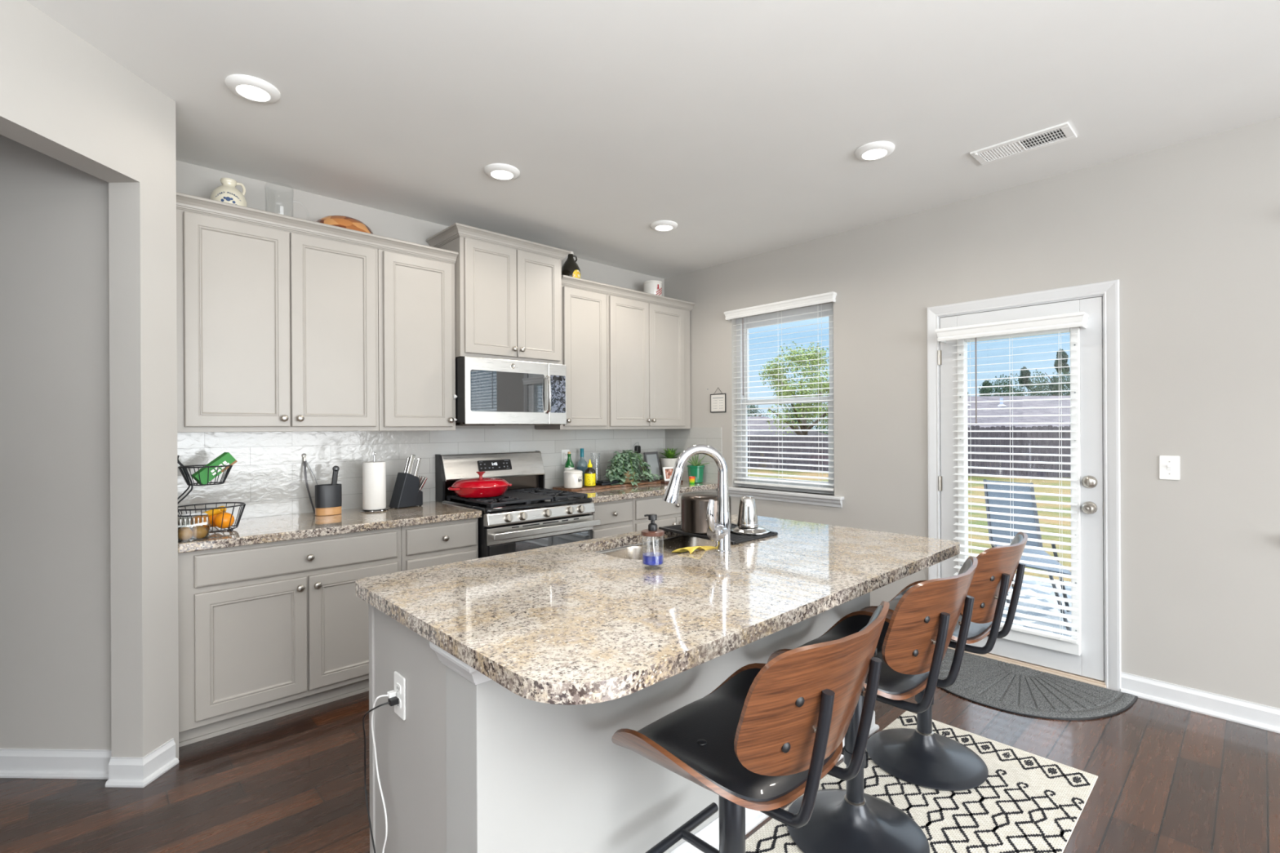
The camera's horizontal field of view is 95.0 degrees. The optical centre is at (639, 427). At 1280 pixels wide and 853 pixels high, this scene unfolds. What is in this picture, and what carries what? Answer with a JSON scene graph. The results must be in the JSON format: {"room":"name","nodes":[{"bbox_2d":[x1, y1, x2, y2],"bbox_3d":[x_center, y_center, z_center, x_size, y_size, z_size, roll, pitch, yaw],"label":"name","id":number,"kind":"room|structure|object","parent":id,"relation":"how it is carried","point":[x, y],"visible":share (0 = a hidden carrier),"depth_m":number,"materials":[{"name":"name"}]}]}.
{"room":"kitchen","nodes":[
{"label":"kitchen","id":0,"kind":"room"},
{"bbox_2d":[0,0,139,182],"bbox_3d":[-2.025,-1.157,1.628,0.125,0.408,1.300,0,0,2],"label":"wall header","id":1,"kind":"structure","parent":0,"point":[62,98],"depth_m":1.99,"materials":[{"name":"paint"}]},
{"bbox_2d":[0,77,178,759],"bbox_3d":[-3.086,0.075,2.562,1.726,2.863,1.994,0,0,-43],"label":"wall","id":2,"kind":"structure","parent":0,"point":[89,650],"depth_m":2.34,"materials":[{"name":"paint"}]},
{"bbox_2d":[0,748,111,779],"bbox_3d":[-3.079,1.336,2.346,2.051,0.102,0.027,0,0,2],"label":"baseboard","id":3,"kind":"structure","parent":2,"relation":"attached to","point":[34,763],"depth_m":2.32,"materials":[{"name":"white paint"}]},
{"bbox_2d":[105,737,178,787],"bbox_3d":[-1.977,1.330,2.333,0.152,0.102,0.167,0,0,2],"label":"baseboard","id":4,"kind":"structure","parent":2,"relation":"attached to","point":[123,771],"depth_m":2.27,"materials":[{"name":"white paint"}]},
{"bbox_2d":[176,160,664,428],"bbox_3d":[-1.078,0.065,4.256,3.720,2.863,0.120,0,0,-43],"label":"wall","id":5,"kind":"structure","parent":0,"point":[193,180],"depth_m":3.48,"materials":[{"name":"paint"}]},
{"bbox_2d":[176,208,378,432],"bbox_3d":[-1.920,-0.525,3.115,0.930,1.091,0.372,0,0,-43],"label":"upper cabinet","id":6,"kind":"object","parent":5,"relation":"attached to","point":[277,329],"visible":0.97,"depth_m":2.97,"materials":[{"name":"paint"}]},
{"bbox_2d":[209,177,247,207],"bbox_3d":[-2.081,-1.162,2.966,0.156,0.183,0.159,0,0,-43],"label":"jug","id":7,"kind":"object","parent":6,"relation":"on","point":[227,192],"visible":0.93,"depth_m":2.92,"materials":[{"name":"beige ceramic"}]},
{"bbox_2d":[215,191,240,204],"bbox_3d":[-2.046,-1.136,2.914,0.102,0.067,0.035,0,0,-43],"label":"print","id":8,"kind":"object","parent":7,"relation":"attached to","point":[233,197],"depth_m":2.91},
{"bbox_2d":[176,191,458,263],"bbox_3d":[-1.645,-1.050,3.159,1.394,0.064,0.048,0,0,-43],"label":"crown molding","id":9,"kind":"structure","parent":6,"relation":"attached to","point":[184,202],"depth_m":3.06,"materials":[{"name":"paint"}]},
{"bbox_2d":[315,215,373,234],"bbox_3d":[-1.697,-1.138,3.361,0.341,0.131,0.310,0,0,-43],"label":"wooden bowl","id":10,"kind":"object","parent":6,"relation":"on","point":[343,221],"visible":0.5,"depth_m":3.25,"materials":[{"name":"brown wood"}]},
{"bbox_2d":[377,248,455,431],"bbox_3d":[-1.411,-0.528,3.594,0.462,1.091,0.372,0,0,-43],"label":"upper cabinet","id":11,"kind":"object","parent":5,"relation":"attached to","point":[416,317],"visible":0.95,"depth_m":3.47,"materials":[{"name":"paint"}]},
{"bbox_2d":[177,428,665,524],"bbox_3d":[-1.077,0.251,4.168,3.600,0.492,0.009,0,0,-43],"label":"backsplash","id":12,"kind":"structure","parent":5,"relation":"attached to","point":[268,475],"depth_m":3.51,"materials":[{"name":"tile"}]},
{"bbox_2d":[426,222,571,364],"bbox_3d":[-0.944,-0.843,3.992,0.860,0.802,0.435,0,0,-43],"label":"upper cabinet","id":13,"kind":"object","parent":5,"relation":"attached to","point":[508,289],"visible":0.95,"depth_m":3.81,"materials":[{"name":"paint"}]},
{"bbox_2d":[453,355,566,426],"bbox_3d":[-0.930,-0.226,3.965,0.781,0.423,0.485,0,0,-43],"label":"microwave","id":14,"kind":"object","parent":13,"relation":"attached to","point":[489,391],"visible":0.99,"depth_m":3.78,"materials":[{"name":"silver metal"}]},
{"bbox_2d":[535,285,607,429],"bbox_3d":[-0.505,-0.533,4.447,0.443,1.091,0.372,0,0,-43],"label":"upper cabinet","id":15,"kind":"object","parent":5,"relation":"attached to","point":[584,312],"visible":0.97,"depth_m":4.34,"materials":[{"name":"paint"}]},
{"bbox_2d":[561,251,580,278],"bbox_3d":[-0.527,-1.206,4.444,0.154,0.256,0.155,0,0,-43],"label":"growler","id":16,"kind":"object","parent":15,"relation":"on","point":[570,268],"visible":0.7,"depth_m":4.39,"materials":[{"name":"black glass"}]},
{"bbox_2d":[606,294,690,429],"bbox_3d":[0.004,-0.535,4.926,0.953,1.091,0.372,0,0,-43],"label":"upper cabinet","id":17,"kind":"object","parent":5,"relation":"attached to","point":[649,356],"visible":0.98,"depth_m":4.77,"materials":[{"name":"paint"}]},
{"bbox_2d":[561,275,695,311],"bbox_3d":[-0.143,-1.058,4.791,1.446,0.064,0.366,0,0,-43],"label":"crown molding","id":18,"kind":"structure","parent":17,"relation":"attached to","point":[567,281],"depth_m":4.59,"materials":[{"name":"paint"}]},
{"bbox_2d":[643,280,662,296],"bbox_3d":[0.111,-1.171,5.045,0.166,0.179,0.166,0,0,-43],"label":"tin canister","id":19,"kind":"object","parent":17,"relation":"on","point":[651,286],"visible":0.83,"depth_m":4.97,"materials":[{"name":"white metal"}]},
{"bbox_2d":[0,686,1279,852],"bbox_3d":[-0.506,1.434,-0.444,9.100,0.120,10.700,0,0,-43],"label":"floor","id":20,"kind":"structure","parent":0,"point":[1171,779],"depth_m":2.23,"materials":[{"name":"brown wood"}]},
{"bbox_2d":[177,527,401,746],"bbox_3d":[-1.811,0.954,3.018,0.948,0.853,0.652,0,0,-43],"label":"base cabinet","id":21,"kind":"object","parent":20,"relation":"on","point":[272,630],"visible":0.91,"depth_m":2.73,"materials":[{"name":"paint"}]},
{"bbox_2d":[177,501,481,553],"bbox_3d":[-1.651,0.507,3.175,1.401,0.040,0.646,0,0,-43],"label":"countertop","id":22,"kind":"structure","parent":21,"relation":"on","point":[253,531],"depth_m":3.01,"materials":[{"name":"stone"}]},
{"bbox_2d":[177,512,211,542],"bbox_3d":[-1.953,0.434,2.558,0.121,0.107,0.131,0,0,-43],"label":"box","id":23,"kind":"object","parent":22,"relation":"on","point":[208,524],"visible":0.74,"depth_m":2.55,"materials":[{"name":"clear plastic"}]},
{"bbox_2d":[177,528,192,540],"bbox_3d":[-1.957,0.459,2.522,0.054,0.051,0.054,0,0,-43],"label":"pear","id":24,"kind":"object","parent":23,"relation":"in","point":[185,534],"visible":0.98,"depth_m":2.51,"materials":[{"name":"beige food"}]},
{"bbox_2d":[192,527,207,538],"bbox_3d":[-1.922,0.459,2.558,0.054,0.051,0.054,0,0,-43],"label":"pear","id":25,"kind":"object","parent":23,"relation":"in","point":[198,532],"visible":1,"depth_m":2.54,"materials":[{"name":"yellow food"}]},
{"bbox_2d":[177,455,245,532],"bbox_3d":[-2.015,0.306,2.741,0.282,0.363,0.242,0,0,-43],"label":"wire fruit basket","id":26,"kind":"object","parent":22,"relation":"on","point":[186,476],"visible":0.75,"depth_m":2.71,"materials":[{"name":"black metal"}]},
{"bbox_2d":[191,452,237,484],"bbox_3d":[-1.995,0.191,2.748,0.061,0.149,0.168,0,0,39],"label":"snack box","id":27,"kind":"object","parent":26,"relation":"in","point":[226,458],"visible":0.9,"depth_m":2.73,"materials":[{"name":"green cardboard"}]},
{"bbox_2d":[213,512,234,528],"bbox_3d":[-1.948,0.434,2.746,0.080,0.074,0.080,0,0,-43],"label":"orange","id":28,"kind":"object","parent":26,"relation":"in","point":[227,516],"visible":0.93,"depth_m":2.72,"materials":[{"name":"orange food"}]},
{"bbox_2d":[302,453,317,513],"bbox_3d":[-1.878,0.316,3.344,0.099,0.336,0.101,0,0,0],"label":"tongs","id":29,"kind":"object","parent":22,"relation":"on","point":[304,458],"visible":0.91,"depth_m":3.32,"materials":[{"name":"metal"}]},
{"bbox_2d":[315,484,342,515],"bbox_3d":[-1.748,0.403,3.288,0.134,0.167,0.092,0,0,-43],"label":"utensil crock","id":30,"kind":"object","parent":22,"relation":"on","point":[328,497],"visible":0.99,"depth_m":3.25,"materials":[{"name":"black ceramic"}]},
{"bbox_2d":[360,452,388,512],"bbox_3d":[-1.559,0.314,3.438,0.152,0.343,0.152,0,0,-43],"label":"paper towel holder","id":31,"kind":"object","parent":22,"relation":"on","point":[374,473],"visible":1,"depth_m":3.39,"materials":[{"name":"white paper"}]},
{"bbox_2d":[389,472,422,508],"bbox_3d":[-1.435,0.379,3.596,0.092,0.212,0.173,0,0,35],"label":"knife block","id":32,"kind":"object","parent":22,"relation":"on","point":[406,493],"visible":1,"depth_m":3.56,"materials":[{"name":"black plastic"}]},
{"bbox_2d":[400,517,478,571],"bbox_3d":[-1.302,0.951,3.498,0.447,0.853,0.652,0,0,-43],"label":"base cabinet","id":33,"kind":"object","parent":20,"relation":"on","point":[430,544],"visible":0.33,"depth_m":3.27,"materials":[{"name":"paint"}]},
{"bbox_2d":[435,450,600,558],"bbox_3d":[-0.809,0.774,3.895,0.804,1.202,0.746,0,0,-43],"label":"range","id":34,"kind":"object","parent":20,"relation":"on","point":[529,515],"visible":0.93,"depth_m":3.79,"materials":[{"name":"silver metal"}]},
{"bbox_2d":[447,471,511,497],"bbox_3d":[-1.024,0.359,3.770,0.362,0.156,0.362,0,0,2],"label":"casserole dish","id":35,"kind":"object","parent":34,"relation":"on","point":[475,487],"visible":1,"depth_m":3.64,"materials":[{"name":"red ceramic"}]},
{"bbox_2d":[440,491,591,514],"bbox_3d":[-0.812,0.485,3.890,0.794,0.036,0.625,0,0,-43],"label":"cooktop","id":36,"kind":"object","parent":34,"relation":"in","point":[553,504],"depth_m":3.69,"materials":[{"name":"black metal"}]},
{"bbox_2d":[484,514,600,557],"bbox_3d":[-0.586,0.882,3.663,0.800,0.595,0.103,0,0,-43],"label":"oven","id":37,"kind":"object","parent":34,"relation":"in","point":[511,537],"depth_m":3.61,"materials":[{"name":"silver glass"}]},
{"bbox_2d":[589,498,632,538],"bbox_3d":[-0.392,0.944,4.354,0.423,0.858,0.652,0,0,-43],"label":"base cabinet","id":38,"kind":"object","parent":20,"relation":"on","point":[615,517],"visible":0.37,"depth_m":4.14,"materials":[{"name":"paint"}]},
{"bbox_2d":[368,534,879,852],"bbox_3d":[0.103,0.941,2.237,2.005,0.860,0.750,0,0,-43],"label":"kitchen island","id":39,"kind":"object","parent":20,"relation":"on","point":[473,765],"visible":0.3,"depth_m":1.56,"materials":[{"name":"paint"}]},
{"bbox_2d":[362,696,399,852],"bbox_3d":[-0.776,1.067,1.699,0.219,0.612,0.057,0,0,41],"label":"charging cable","id":40,"kind":"object","parent":39,"relation":"attached to","point":[394,700],"visible":1,"depth_m":1.72,"materials":[{"name":"plastic"}]},
{"bbox_2d":[371,689,395,852],"bbox_3d":[-0.750,1.061,1.678,0.121,0.624,0.043,0,0,27],"label":"charging cable","id":41,"kind":"object","parent":39,"relation":"attached to","point":[390,694],"visible":1,"depth_m":1.67,"materials":[{"name":"plastic"}]},
{"bbox_2d":[394,671,405,719],"bbox_3d":[-0.680,0.757,1.657,0.008,0.118,0.074,0,0,-43],"label":"wall outlet","id":42,"kind":"object","parent":39,"relation":"attached to","point":[399,680],"visible":0.98,"depth_m":1.64,"materials":[{"name":"white plastic"}]},
{"bbox_2d":[355,514,959,705],"bbox_3d":[0.208,0.490,2.109,1.998,0.040,1.123,0,0,-43],"label":"island countertop","id":43,"kind":"structure","parent":39,"relation":"on","point":[568,624],"depth_m":1.61,"materials":[{"name":"stone"}]},
{"bbox_2d":[641,514,664,569],"bbox_3d":[0.043,0.381,1.970,0.078,0.181,0.078,0,0,-43],"label":"soap dispenser","id":44,"kind":"object","parent":43,"relation":"on","point":[651,558],"visible":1,"depth_m":1.95,"materials":[{"name":"clear glass"}]},
{"bbox_2d":[595,535,715,559],"bbox_3d":[0.121,0.611,2.437,0.712,0.195,0.403,0,0,-43],"label":"sink","id":45,"kind":"object","parent":43,"relation":"in","point":[670,544],"visible":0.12,"depth_m":2.54,"materials":[{"name":"silver metal"}]},
{"bbox_2d":[671,546,715,553],"bbox_3d":[0.212,0.465,2.261,0.174,0.038,0.097,0,0,-43],"label":"dishcloth","id":46,"kind":"object","parent":43,"relation":"on","point":[691,549],"visible":0.99,"depth_m":2.23,"materials":[{"name":"yellow fabric"}]},
{"bbox_2d":[662,444,731,552],"bbox_3d":[0.221,0.266,2.189,0.272,0.408,0.104,0,0,-16],"label":"faucet","id":47,"kind":"object","parent":43,"relation":"on","point":[719,532],"visible":1,"depth_m":2.20,"materials":[{"name":"silver metal"}]},
{"bbox_2d":[658,523,777,545],"bbox_3d":[0.368,0.464,2.639,0.353,0.012,0.473,0,0,-38],"label":"drying mat","id":48,"kind":"object","parent":43,"relation":"on","point":[735,538],"visible":0.45,"depth_m":2.52,"materials":[{"name":"black plastic"}]},
{"bbox_2d":[680,492,731,534],"bbox_3d":[0.306,0.378,2.625,0.230,0.161,0.257,0,0,-43],"label":"stock pot","id":49,"kind":"object","parent":48,"relation":"on","point":[694,505],"visible":0.52,"depth_m":2.55,"materials":[{"name":"silver metal"}]},
{"bbox_2d":[730,526,770,534],"bbox_3d":[0.486,0.447,2.585,0.172,0.023,0.172,0,0,-43],"label":"lid","id":50,"kind":"object","parent":48,"relation":"on","point":[759,530],"visible":0.74,"depth_m":2.53,"materials":[{"name":"silver metal"}]},
{"bbox_2d":[737,495,758,528],"bbox_3d":[0.476,0.368,2.589,0.094,0.133,0.094,0,0,-43],"label":"steel cup","id":51,"kind":"object","parent":50,"relation":"on","point":[747,515],"visible":1,"depth_m":2.56,"materials":[{"name":"silver metal"}]},
{"bbox_2d":[632,488,716,532],"bbox_3d":[0.113,0.942,4.829,0.959,0.858,0.652,0,0,-43],"label":"base cabinet","id":52,"kind":"object","parent":20,"relation":"on","point":[668,513],"visible":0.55,"depth_m":4.45,"materials":[{"name":"paint"}]},
{"bbox_2d":[572,480,717,503],"bbox_3d":[-0.050,0.492,4.682,1.382,0.043,0.646,0,0,-43],"label":"countertop","id":53,"kind":"structure","parent":52,"relation":"on","point":[613,494],"depth_m":4.42,"materials":[{"name":"stone"}]},
{"bbox_2d":[552,479,664,492],"bbox_3d":[-0.199,0.461,4.758,1.055,0.020,0.262,0,0,-43],"label":"board","id":54,"kind":"object","parent":53,"relation":"on","point":[642,482],"visible":0.59,"depth_m":4.55,"materials":[{"name":"brown wood"}]},
{"bbox_2d":[563,469,582,488],"bbox_3d":[-0.504,0.384,4.429,0.146,0.136,0.148,0,0,-43],"label":"canister","id":55,"kind":"object","parent":54,"relation":"on","point":[573,478],"visible":1,"depth_m":4.37,"materials":[{"name":"white ceramic"}]},
{"bbox_2d":[576,448,587,484],"bbox_3d":[-0.460,0.308,4.652,0.085,0.288,0.085,0,0,-43],"label":"bottle","id":56,"kind":"object","parent":54,"relation":"on","point":[582,465],"visible":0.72,"depth_m":4.62,"materials":[{"name":"blue glass"}]},
{"bbox_2d":[584,459,595,486],"bbox_3d":[-0.387,0.349,4.527,0.087,0.205,0.088,0,0,-43],"label":"squeeze bottle","id":57,"kind":"object","parent":54,"relation":"on","point":[589,473],"visible":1,"depth_m":4.49,"materials":[{"name":"yellow plastic"}]},
{"bbox_2d":[603,449,663,485],"bbox_3d":[-0.041,0.324,4.814,0.251,0.288,0.601,0,0,44],"label":"trailing plant","id":58,"kind":"object","parent":54,"relation":"on","point":[624,468],"visible":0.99,"depth_m":4.73,"materials":[{"name":"green plant"}]},
{"bbox_2d":[643,451,662,481],"bbox_3d":[0.111,0.328,5.000,0.062,0.244,0.210,0,0,33],"label":"picture frame","id":59,"kind":"object","parent":54,"relation":"on","point":[651,459],"visible":0.88,"depth_m":5.01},
{"bbox_2d":[646,453,660,478],"bbox_3d":[0.111,0.329,5.000,0.044,0.208,0.176,0,0,33],"label":"picture","id":60,"kind":"object","parent":59,"relation":"attached to","point":[652,460],"depth_m":5.02},
{"bbox_2d":[659,448,679,479],"bbox_3d":[0.261,0.323,5.209,0.207,0.290,0.234,0,0,-43],"label":"plant","id":61,"kind":"object","parent":53,"relation":"on","point":[669,460],"visible":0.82,"depth_m":5.17,"materials":[{"name":"green plant"}]},
{"bbox_2d":[660,466,683,484],"bbox_3d":[0.267,0.401,4.978,0.200,0.135,0.068,0,0,-37],"label":"photo frame","id":62,"kind":"object","parent":53,"relation":"on","point":[667,471],"visible":0.57,"depth_m":4.96,"materials":[{"name":"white wood"}]},
{"bbox_2d":[686,453,709,483],"bbox_3d":[0.473,0.333,4.987,0.205,0.268,0.188,0,0,-43],"label":"aloe plant","id":63,"kind":"object","parent":53,"relation":"on","point":[696,470],"visible":0.84,"depth_m":4.96,"materials":[{"name":"green plant"}]},
{"bbox_2d":[745,711,1097,852],"bbox_3d":[0.755,1.363,1.817,2.140,0.007,0.736,0,0,-43],"label":"runner rug","id":64,"kind":"object","parent":20,"relation":"on","point":[1027,802],"visible":0.64,"depth_m":2.12,"materials":[{"name":"white fabric"}]},
{"bbox_2d":[611,600,889,852],"bbox_3d":[0.279,0.891,1.440,0.586,0.940,0.587,0,0,45],"label":"bar stool","id":65,"kind":"object","parent":64,"relation":"on","point":[766,737],"visible":1,"depth_m":1.26,"materials":[{"name":"brown wood"}]},
{"bbox_2d":[637,668,835,801],"bbox_3d":[0.236,0.755,1.478,0.443,0.097,0.524,0,0,45],"label":"seat cushion","id":66,"kind":"object","parent":65,"relation":"on","point":[695,741],"depth_m":1.38,"materials":[{"name":"black leather"}]},
{"bbox_2d":[858,604,882,631],"bbox_3d":[0.425,0.574,1.291,0.132,0.291,0.542,0,0,45],"label":"backrest cushion","id":67,"kind":"object","parent":65,"relation":"on","point":[875,623],"depth_m":1.30,"materials":[{"name":"black leather"}]},
{"bbox_2d":[767,556,977,852],"bbox_3d":[0.768,0.889,1.927,0.586,0.940,0.587,0,0,45],"label":"bar stool","id":68,"kind":"object","parent":64,"relation":"on","point":[912,646],"visible":0.7,"depth_m":1.85,"materials":[{"name":"brown wood"}]},
{"bbox_2d":[796,614,929,694],"bbox_3d":[0.725,0.753,1.966,0.443,0.097,0.524,0,0,45],"label":"seat cushion","id":69,"kind":"object","parent":68,"relation":"on","point":[891,682],"depth_m":1.84,"materials":[{"name":"black leather"}]},
{"bbox_2d":[957,559,972,574],"bbox_3d":[0.913,0.571,1.778,0.132,0.291,0.542,0,0,45],"label":"backrest cushion","id":70,"kind":"object","parent":68,"relation":"on","point":[966,568],"depth_m":1.84,"materials":[{"name":"black leather"}]},
{"bbox_2d":[858,532,1027,791],"bbox_3d":[1.214,0.887,2.365,0.586,0.940,0.587,0,0,45],"label":"bar stool","id":71,"kind":"object","parent":64,"relation":"on","point":[922,757],"visible":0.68,"depth_m":2.27,"materials":[{"name":"brown wood"}]},
{"bbox_2d":[888,584,992,639],"bbox_3d":[1.171,0.750,2.404,0.443,0.097,0.524,0,0,45],"label":"seat cushion","id":72,"kind":"object","parent":71,"relation":"on","point":[977,630],"depth_m":2.24,"materials":[{"name":"black leather"}]},
{"bbox_2d":[1009,533,1023,545],"bbox_3d":[1.359,0.569,2.216,0.132,0.291,0.542,0,0,45],"label":"backrest cushion","id":73,"kind":"object","parent":71,"relation":"on","point":[1018,540],"depth_m":2.29,"materials":[{"name":"black leather"}]},
{"bbox_2d":[937,648,1137,720],"bbox_3d":[1.922,1.356,3.099,0.648,0.012,1.016,0,0,-43],"label":"doormat","id":74,"kind":"object","parent":20,"relation":"on","point":[993,683],"visible":0.9,"depth_m":2.99,"materials":[{"name":"black plastic"}]},
{"bbox_2d":[26,0,1279,279],"bbox_3d":[-0.476,-1.429,-0.403,9.220,0.120,10.700,0,0,-43],"label":"ceiling","id":75,"kind":"structure","parent":0,"point":[740,125],"depth_m":2.44,"materials":[{"name":"paint"}]},
{"bbox_2d":[225,74,280,103],"bbox_3d":[-1.553,-1.353,2.353,0.186,0.021,0.186,0,0,-43],"label":"recessed light","id":76,"kind":"object","parent":75,"relation":"in","point":[254,89],"visible":1,"depth_m":2.33,"materials":[{"name":"white plastic"}]},
{"bbox_2d":[484,163,519,180],"bbox_3d":[-0.735,-1.357,3.123,0.186,0.021,0.186,0,0,-43],"label":"recessed light","id":77,"kind":"object","parent":75,"relation":"in","point":[500,171],"visible":1,"depth_m":3.09,"materials":[{"name":"white plastic"}]},
{"bbox_2d":[649,220,677,231],"bbox_3d":[0.162,-1.362,3.968,0.186,0.021,0.186,0,0,-43],"label":"recessed light","id":78,"kind":"object","parent":75,"relation":"in","point":[660,225],"visible":1,"depth_m":3.93,"materials":[{"name":"white plastic"}]},
{"bbox_2d":[854,141,894,160],"bbox_3d":[1.163,-1.367,2.908,0.186,0.021,0.186,0,0,-43],"label":"recessed light","id":79,"kind":"object","parent":75,"relation":"in","point":[876,150],"visible":1,"depth_m":2.88,"materials":[{"name":"white plastic"}]},
{"bbox_2d":[969,121,1076,165],"bbox_3d":[1.859,-1.372,2.853,0.193,0.018,0.404,0,0,-43],"label":"ceiling vent","id":80,"kind":"object","parent":75,"relation":"in","point":[1061,132],"visible":1,"depth_m":2.84,"materials":[{"name":"white plastic"}]},
{"bbox_2d":[664,116,1279,708],"bbox_3d":[3.393,0.043,2.134,0.120,2.863,9.100,0,0,-43],"label":"wall","id":81,"kind":"structure","parent":0,"point":[1188,232],"depth_m":2.96,"materials":[{"name":"paint"}]},
{"bbox_2d":[665,427,721,483],"bbox_3d":[0.460,0.243,5.156,0.009,0.492,0.658,0,0,-43],"label":"backsplash","id":82,"kind":"structure","parent":81,"relation":"attached to","point":[681,439],"depth_m":5.09,"materials":[{"name":"tile"}]},
{"bbox_2d":[710,388,726,412],"bbox_3d":[0.658,-0.236,4.941,0.009,0.211,0.166,0,0,-43],"label":"hanging sign","id":83,"kind":"object","parent":81,"relation":"attached to","point":[717,402],"visible":1,"depth_m":4.94,"materials":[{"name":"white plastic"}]},
{"bbox_2d":[728,302,844,507],"bbox_3d":[1.112,-0.173,4.517,0.168,1.473,1.013,0,0,-43],"label":"window","id":84,"kind":"structure","parent":81,"relation":"in","point":[795,495],"depth_m":4.55,"materials":[{"name":"white paint"}]},
{"bbox_2d":[724,291,836,491],"bbox_3d":[1.067,-0.252,4.517,0.105,1.414,0.976,0,0,-43],"label":"window blind","id":85,"kind":"object","parent":84,"relation":"attached to","point":[827,297],"visible":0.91,"depth_m":4.50,"materials":[{"name":"white plastic"}]},
{"bbox_2d":[926,279,1121,692],"bbox_3d":[2.182,0.301,3.394,0.216,2.126,0.947,0,0,-43],"label":"door","id":86,"kind":"structure","parent":81,"relation":"in","point":[1099,664],"depth_m":3.14,"materials":[{"name":"white paint"}]},
{"bbox_2d":[935,311,1088,655],"bbox_3d":[2.095,0.306,3.338,0.121,1.815,0.733,0,0,-43],"label":"window blind","id":87,"kind":"object","parent":86,"relation":"attached to","point":[1066,644],"visible":0.84,"depth_m":3.25,"materials":[{"name":"white plastic"}]},
{"bbox_2d":[1159,455,1180,479],"bbox_3d":[2.599,0.196,2.878,0.016,0.118,0.076,0,0,-43],"label":"light switch","id":88,"kind":"object","parent":81,"relation":"attached to","point":[1169,465],"visible":1,"depth_m":2.88,"materials":[{"name":"white plastic"}]},
{"bbox_2d":[1120,671,1279,733],"bbox_3d":[4.433,1.298,0.927,0.027,0.102,5.725,0,0,-43],"label":"baseboard","id":89,"kind":"structure","parent":81,"relation":"attached to","point":[1223,707],"depth_m":2.79,"materials":[{"name":"white paint"}]},
{"label":"outside","id":90,"kind":"structure","parent":0,"visible":0},
{"bbox_2d":[747,468,1071,582],"bbox_3d":[20.070,1.611,37.808,66.700,0.220,100.000,0,0,-43],"label":"lawn","id":91,"kind":"structure","parent":90,"point":[977,478],"depth_m":11.62,"materials":[{"name":"green plant"}]},
{"bbox_2d":[747,416,827,461],"bbox_3d":[5.293,1.185,29.942,7.400,3.520,6.500,0,0,0],"label":"house","id":92,"kind":"structure","parent":91,"relation":"on","point":[749,422],"depth_m":28.03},
{"bbox_2d":[747,435,828,471],"bbox_3d":[4.907,1.252,21.932,10.478,1.990,0.062,0,0,32],"label":"wooden fence","id":93,"kind":"object","parent":91,"relation":"on","point":[749,438],"visible":0.09,"depth_m":21.52,"materials":[{"name":"wood"}]},
{"bbox_2d":[759,341,829,435],"bbox_3d":[7.235,-0.686,26.196,4.374,6.490,4.101,0,0,-43],"label":"leafy tree","id":94,"kind":"object","parent":91,"relation":"on","point":[821,385],"visible":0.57,"depth_m":25.45,"materials":[{"name":"green plant"}]},
{"bbox_2d":[782,403,827,434],"bbox_3d":[12.252,0.353,42.818,4.140,4.987,4.430,0,0,21],"label":"tree","id":95,"kind":"object","parent":91,"relation":"on","point":[792,416],"visible":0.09,"depth_m":42.01,"materials":[{"name":"green plant"}]},
{"bbox_2d":[978,373,1026,395],"bbox_3d":[29.174,-0.483,48.108,4.506,8.271,4.820,0,0,12],"label":"tree","id":96,"kind":"object","parent":91,"relation":"on","point":[1006,388],"visible":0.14,"depth_m":47.43,"materials":[{"name":"green plant"}]},
{"bbox_2d":[967,395,1070,453],"bbox_3d":[21.507,0.539,32.848,13.000,4.650,11.500,0,0,0],"label":"house","id":97,"kind":"structure","parent":91,"relation":"on","point":[1044,403],"depth_m":30.24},
{"bbox_2d":[968,425,1071,477],"bbox_3d":[12.322,0.815,18.351,6.201,1.789,0.061,0,0,15],"label":"wooden fence","id":98,"kind":"object","parent":91,"relation":"on","point":[971,434],"visible":0.33,"depth_m":18.41,"materials":[{"name":"wood"}]},
{"bbox_2d":[1013,366,1031,395],"bbox_3d":[37.963,-1.271,57.876,2.968,9.684,3.521,0,0,2],"label":"pine tree","id":99,"kind":"object","parent":91,"relation":"on","point":[1024,373],"visible":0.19,"depth_m":57.86,"materials":[{"name":"green plant"}]},
{"bbox_2d":[1023,364,1070,395],"bbox_3d":[33.758,-0.794,47.779,4.820,8.879,4.506,0,0,39],"label":"tree","id":100,"kind":"object","parent":91,"relation":"on","point":[1031,388],"visible":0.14,"depth_m":48.22,"materials":[{"name":"green plant"}]},
{"bbox_2d":[1044,348,1070,395],"bbox_3d":[41.624,-2.158,57.898,3.265,11.455,3.873,0,0,2],"label":"pine tree","id":101,"kind":"object","parent":91,"relation":"on","point":[1062,354],"visible":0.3,"depth_m":57.92,"materials":[{"name":"green plant"}]},
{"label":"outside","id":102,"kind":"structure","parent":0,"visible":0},
{"bbox_2d":[1000,573,1071,636],"bbox_3d":[3.547,1.679,4.400,3.199,0.250,22.000,0,0,-43],"label":"ground","id":103,"kind":"structure","parent":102,"point":[1024,581],"depth_m":5.11,"materials":[{"name":"stone"}]},
{"bbox_2d":[982,479,1071,631],"bbox_3d":[3.293,1.015,4.924,0.570,1.056,1.176,0,0,24],"label":"recliner","id":104,"kind":"object","parent":103,"relation":"on","point":[991,486],"visible":0.38,"depth_m":5.14,"materials":[{"name":"fabric"}]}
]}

